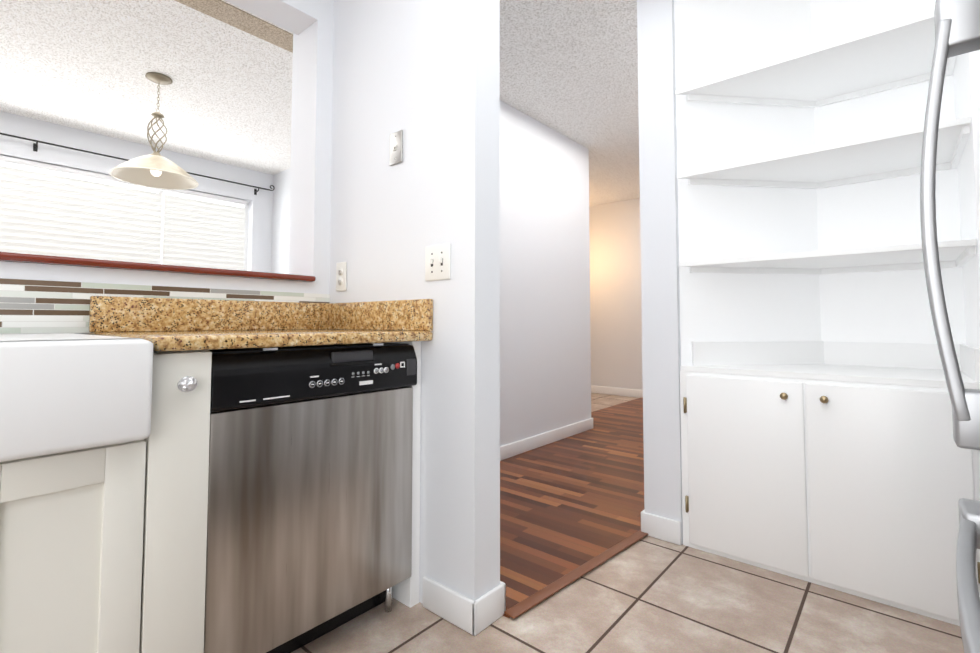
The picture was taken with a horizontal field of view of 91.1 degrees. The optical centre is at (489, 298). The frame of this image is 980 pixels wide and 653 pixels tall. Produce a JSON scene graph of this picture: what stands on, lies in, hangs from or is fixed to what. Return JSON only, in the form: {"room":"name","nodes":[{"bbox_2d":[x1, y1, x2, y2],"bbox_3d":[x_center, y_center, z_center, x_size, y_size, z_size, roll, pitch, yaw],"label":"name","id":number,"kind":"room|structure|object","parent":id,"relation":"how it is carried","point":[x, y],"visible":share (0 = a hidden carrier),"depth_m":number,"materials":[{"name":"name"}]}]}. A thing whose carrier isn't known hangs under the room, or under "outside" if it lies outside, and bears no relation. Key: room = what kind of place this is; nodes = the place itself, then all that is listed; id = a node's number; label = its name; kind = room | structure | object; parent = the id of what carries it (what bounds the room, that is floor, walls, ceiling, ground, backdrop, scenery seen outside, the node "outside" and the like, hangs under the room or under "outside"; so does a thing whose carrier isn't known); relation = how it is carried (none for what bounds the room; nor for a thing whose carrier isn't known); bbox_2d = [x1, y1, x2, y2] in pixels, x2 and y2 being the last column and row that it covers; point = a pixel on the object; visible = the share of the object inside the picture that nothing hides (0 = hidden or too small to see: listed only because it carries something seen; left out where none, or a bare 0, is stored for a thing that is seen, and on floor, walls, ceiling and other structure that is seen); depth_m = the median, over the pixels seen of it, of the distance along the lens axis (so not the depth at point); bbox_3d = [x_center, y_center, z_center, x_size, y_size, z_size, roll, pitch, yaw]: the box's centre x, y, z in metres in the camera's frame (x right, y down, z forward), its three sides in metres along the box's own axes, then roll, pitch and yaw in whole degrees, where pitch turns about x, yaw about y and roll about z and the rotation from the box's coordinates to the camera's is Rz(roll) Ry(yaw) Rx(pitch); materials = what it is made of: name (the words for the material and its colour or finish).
{"room":"kitchen","nodes":[
{"label":"kitchen","id":0,"kind":"room"},
{"bbox_2d":[0,111,272,272],"bbox_3d":[-3.794,-0.148,3.229,0.150,2.440,4.600,-2,-4,40],"label":"wall","id":1,"kind":"structure","parent":0,"point":[259,253],"depth_m":4.06,"materials":[{"name":"white paint"}]},
{"bbox_2d":[0,163,248,270],"bbox_3d":[-3.462,-0.435,3.617,0.169,1.210,3.200,-2,-4,40],"label":"window","id":2,"kind":"structure","parent":1,"relation":"in","point":[245,232],"depth_m":4.31,"materials":[{"name":"white"}]},
{"bbox_2d":[0,155,246,270],"bbox_3d":[-3.447,-0.444,3.605,0.050,1.183,3.100,-2,-4,40],"label":"window blinds","id":3,"kind":"object","parent":2,"relation":"attached to","point":[47,214],"visible":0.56,"depth_m":3.98,"materials":[{"name":"white plastic"}]},
{"bbox_2d":[0,133,274,194],"bbox_3d":[-3.372,-1.164,3.595,0.080,0.114,3.529,-2,-4,40],"label":"curtain rod","id":4,"kind":"object","parent":1,"relation":"attached to","point":[35,146],"visible":1,"depth_m":3.81,"materials":[{"name":"black metal"}]},
{"bbox_2d":[0,0,333,334],"bbox_3d":[-1.828,-0.266,0.769,0.165,2.440,3.390,-2,-4,40],"label":"wall","id":5,"kind":"structure","parent":0,"point":[309,23],"depth_m":1.99,"materials":[{"name":"white paint"}]},
{"bbox_2d":[0,252,315,281],"bbox_3d":[-1.849,-0.137,0.738,0.225,0.022,3.305,-2,-4,40],"label":"sill","id":6,"kind":"structure","parent":5,"relation":"on","point":[50,259],"depth_m":1.48,"materials":[{"name":"brown wood"}]},
{"bbox_2d":[0,278,329,333],"bbox_3d":[-1.439,0.010,1.080,0.007,0.146,2.388,-2,-4,40],"label":"wall tile","id":7,"kind":"structure","parent":5,"relation":"attached to","point":[35,306],"depth_m":1.36,"materials":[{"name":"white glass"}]},
{"bbox_2d":[271,168,289,273],"bbox_3d":[-1.218,-0.105,4.137,2.900,2.440,0.120,-2,-4,40],"label":"wall","id":8,"kind":"structure","parent":0,"point":[280,225],"depth_m":4.84,"materials":[{"name":"white paint"}]},
{"bbox_2d":[0,0,639,206],"bbox_3d":[-0.231,-1.426,2.888,6.400,0.080,8.800,-2,-4,40],"label":"ceiling","id":9,"kind":"structure","parent":0,"point":[225,96],"depth_m":2.99,"materials":[{"name":"white paint"}]},
{"bbox_2d":[109,72,198,189],"bbox_3d":[-2.064,-1.058,2.984,0.456,0.645,0.456,-2,-4,40],"label":"pendant lamp","id":10,"kind":"object","parent":9,"relation":"hanging from","point":[154,169],"visible":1,"depth_m":2.98,"materials":[{"name":"beige glass"}]},
{"bbox_2d":[175,0,292,52],"bbox_3d":[-1.889,-1.441,1.677,0.160,0.006,4.588,-2,-4,40],"label":"strip","id":11,"kind":"object","parent":9,"relation":"attached to","point":[229,14],"depth_m":2.43,"materials":[{"name":"beige paint"}]},
{"bbox_2d":[288,0,499,603],"bbox_3d":[-0.452,-0.212,1.901,1.166,2.440,0.120,-2,-4,40],"label":"wall","id":12,"kind":"structure","parent":0,"point":[424,75],"depth_m":1.58,"materials":[{"name":"white paint"}]},
{"bbox_2d":[336,262,346,290],"bbox_3d":[-0.600,-0.090,1.934,0.070,0.116,0.009,-2,-4,40],"label":"duplex electrical outlet","id":13,"kind":"object","parent":12,"relation":"attached to","point":[341,275],"visible":1,"depth_m":1.93,"materials":[{"name":"white plastic"}]},
{"bbox_2d":[389,130,402,165],"bbox_3d":[-0.341,-0.546,1.736,0.070,0.116,0.009,-2,-4,40],"label":"phone jack","id":14,"kind":"object","parent":12,"relation":"attached to","point":[396,145],"visible":1,"depth_m":1.73,"materials":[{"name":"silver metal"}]},
{"bbox_2d":[425,243,449,280],"bbox_3d":[-0.175,-0.119,1.570,0.116,0.116,0.016,-2,-4,40],"label":"switch plate","id":15,"kind":"object","parent":12,"relation":"attached to","point":[437,262],"visible":1,"depth_m":1.57,"materials":[{"name":"white plastic"}]},
{"bbox_2d":[423,576,505,620],"bbox_3d":[-0.353,0.960,1.850,1.050,0.095,0.014,-2,-4,40],"label":"baseboard","id":16,"kind":"structure","parent":12,"relation":"attached to","point":[492,605],"depth_m":1.47,"materials":[{"name":"white wood"}]},
{"bbox_2d":[500,100,590,445],"bbox_3d":[0.007,-0.147,3.255,0.110,2.440,2.540,-2,-4,40],"label":"wall","id":17,"kind":"structure","parent":0,"point":[545,360],"depth_m":3.63,"materials":[{"name":"white paint"}]},
{"bbox_2d":[500,418,592,460],"bbox_3d":[0.059,1.022,3.165,0.014,0.095,2.554,-2,-4,40],"label":"baseboard","id":18,"kind":"structure","parent":17,"relation":"attached to","point":[524,445],"depth_m":3.55,"materials":[{"name":"white wood"}]},
{"bbox_2d":[500,398,644,617],"bbox_3d":[1.119,1.097,3.793,1.533,0.006,4.890,-2,-4,40],"label":"floor","id":19,"kind":"structure","parent":0,"point":[570,504],"depth_m":2.47,"materials":[{"name":"laminate"}]},
{"bbox_2d":[589,199,634,388],"bbox_3d":[0.844,0.021,6.778,2.520,2.440,0.120,-2,-4,40],"label":"wall","id":20,"kind":"structure","parent":0,"point":[611,298],"depth_m":6.10,"materials":[{"name":"white paint"}]},
{"bbox_2d":[591,385,642,397],"bbox_3d":[0.890,1.186,6.595,2.554,0.095,0.014,-2,-4,40],"label":"baseboard","id":21,"kind":"structure","parent":20,"relation":"attached to","point":[594,389],"depth_m":5.99,"materials":[{"name":"white wood"}]},
{"bbox_2d":[291,393,963,652],"bbox_3d":[-0.231,1.081,2.769,6.400,0.060,8.800,-2,-4,40],"label":"floor","id":22,"kind":"structure","parent":0,"point":[647,594],"depth_m":1.48,"materials":[{"name":"beige tile"}]},
{"bbox_2d":[0,439,145,652],"bbox_3d":[-1.192,0.620,0.854,0.600,0.678,0.808,-2,-4,40],"label":"base cabinet","id":23,"kind":"object","parent":22,"relation":"on","point":[71,536],"visible":0.98,"depth_m":0.90,"materials":[{"name":"white wood"}]},
{"bbox_2d":[139,350,211,652],"bbox_3d":[-0.876,0.549,1.201,0.637,0.853,0.117,-2,-4,40],"label":"base cabinet","id":24,"kind":"object","parent":22,"relation":"on","point":[172,617],"visible":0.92,"depth_m":1.02,"materials":[{"name":"white wood"}]},
{"bbox_2d":[204,343,416,652],"bbox_3d":[-0.651,0.564,1.493,0.581,0.852,0.613,-2,-4,40],"label":"dishwasher","id":25,"kind":"object","parent":22,"relation":"on","point":[309,525],"visible":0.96,"depth_m":1.27,"materials":[{"name":"grey metal"}]},
{"bbox_2d":[89,296,432,351],"bbox_3d":[-0.674,0.064,1.486,0.626,0.137,0.774,-2,-4,40],"label":"countertop","id":26,"kind":"structure","parent":25,"relation":"on","point":[171,324],"depth_m":1.55,"materials":[{"name":"brown stone"}]},
{"bbox_2d":[0,333,152,461],"bbox_3d":[-1.166,0.174,0.878,0.653,0.201,0.765,-2,-4,40],"label":"farmhouse sink","id":27,"kind":"object","parent":26,"relation":"in","point":[62,392],"visible":1,"depth_m":0.87,"materials":[{"name":"white ceramic"}]},
{"bbox_2d":[388,341,420,607],"bbox_3d":[-0.455,0.576,1.759,0.555,0.853,0.038,-2,-4,40],"label":"cabinet filler","id":28,"kind":"object","parent":22,"relation":"on","point":[406,592],"visible":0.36,"depth_m":1.58,"materials":[{"name":"white wood"}]},
{"bbox_2d":[504,530,647,618],"bbox_3d":[0.365,0.995,1.787,0.854,0.006,0.044,3,-4,-44],"label":"trim","id":29,"kind":"structure","parent":22,"relation":"on","point":[530,602],"depth_m":1.71,"materials":[{"name":"brown wood"}]},
{"bbox_2d":[680,371,979,625],"bbox_3d":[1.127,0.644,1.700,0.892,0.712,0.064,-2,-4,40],"label":"base cabinet","id":30,"kind":"object","parent":22,"relation":"on","point":[859,489],"visible":0.92,"depth_m":1.65,"materials":[{"name":"white wood"}]},
{"bbox_2d":[920,0,979,652],"bbox_3d":[0.783,0.044,0.170,0.908,1.765,0.920,-2,-4,40],"label":"fridge","id":31,"kind":"object","parent":22,"relation":"on","point":[957,27],"visible":1,"depth_m":0.73,"materials":[{"name":"grey metal"}]},
{"bbox_2d":[632,198,642,389],"bbox_3d":[1.957,-0.014,6.050,0.120,2.440,0.450,-2,-4,40],"label":"wall jog","id":32,"kind":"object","parent":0,"point":[637,295],"visible":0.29,"depth_m":5.89,"materials":[{"name":"white paint"}]},
{"bbox_2d":[637,0,682,544],"bbox_3d":[2.038,-0.129,3.629,0.157,2.440,4.040,-2,-4,40],"label":"wall","id":33,"kind":"structure","parent":0,"point":[660,307],"depth_m":2.09,"materials":[{"name":"white paint"}]},
{"bbox_2d":[641,509,674,536],"bbox_3d":[1.969,1.044,3.623,0.014,0.095,4.054,-2,-4,40],"label":"baseboard","id":34,"kind":"structure","parent":33,"relation":"attached to","point":[651,524],"depth_m":2.05,"materials":[{"name":"white wood"}]},
{"bbox_2d":[674,0,820,365],"bbox_3d":[1.113,-0.202,2.100,0.487,2.440,0.450,-2,-4,40],"label":"wall","id":35,"kind":"structure","parent":0,"point":[716,38],"depth_m":2.10,"materials":[{"name":"white paint"}]},
{"bbox_2d":[810,0,965,343],"bbox_3d":[1.511,-0.201,2.136,1.047,2.440,0.120,-2,-4,40],"label":"wall","id":36,"kind":"structure","parent":0,"point":[885,306],"depth_m":1.99,"materials":[{"name":"white paint"}]},
{"bbox_2d":[675,11,979,388],"bbox_3d":[1.290,-0.303,1.934,0.890,1.200,0.476,-2,-4,40],"label":"built-in shelves","id":37,"kind":"object","parent":36,"relation":"attached to","point":[896,55],"visible":0.88,"depth_m":1.89,"materials":[{"name":"white wood"}]},
{"bbox_2d":[953,50,979,348],"bbox_3d":[1.941,-0.237,1.379,0.810,2.440,0.480,-2,-4,40],"label":"wall","id":38,"kind":"structure","parent":0,"point":[966,71],"depth_m":1.56,"materials":[{"name":"white paint"}]}
]}

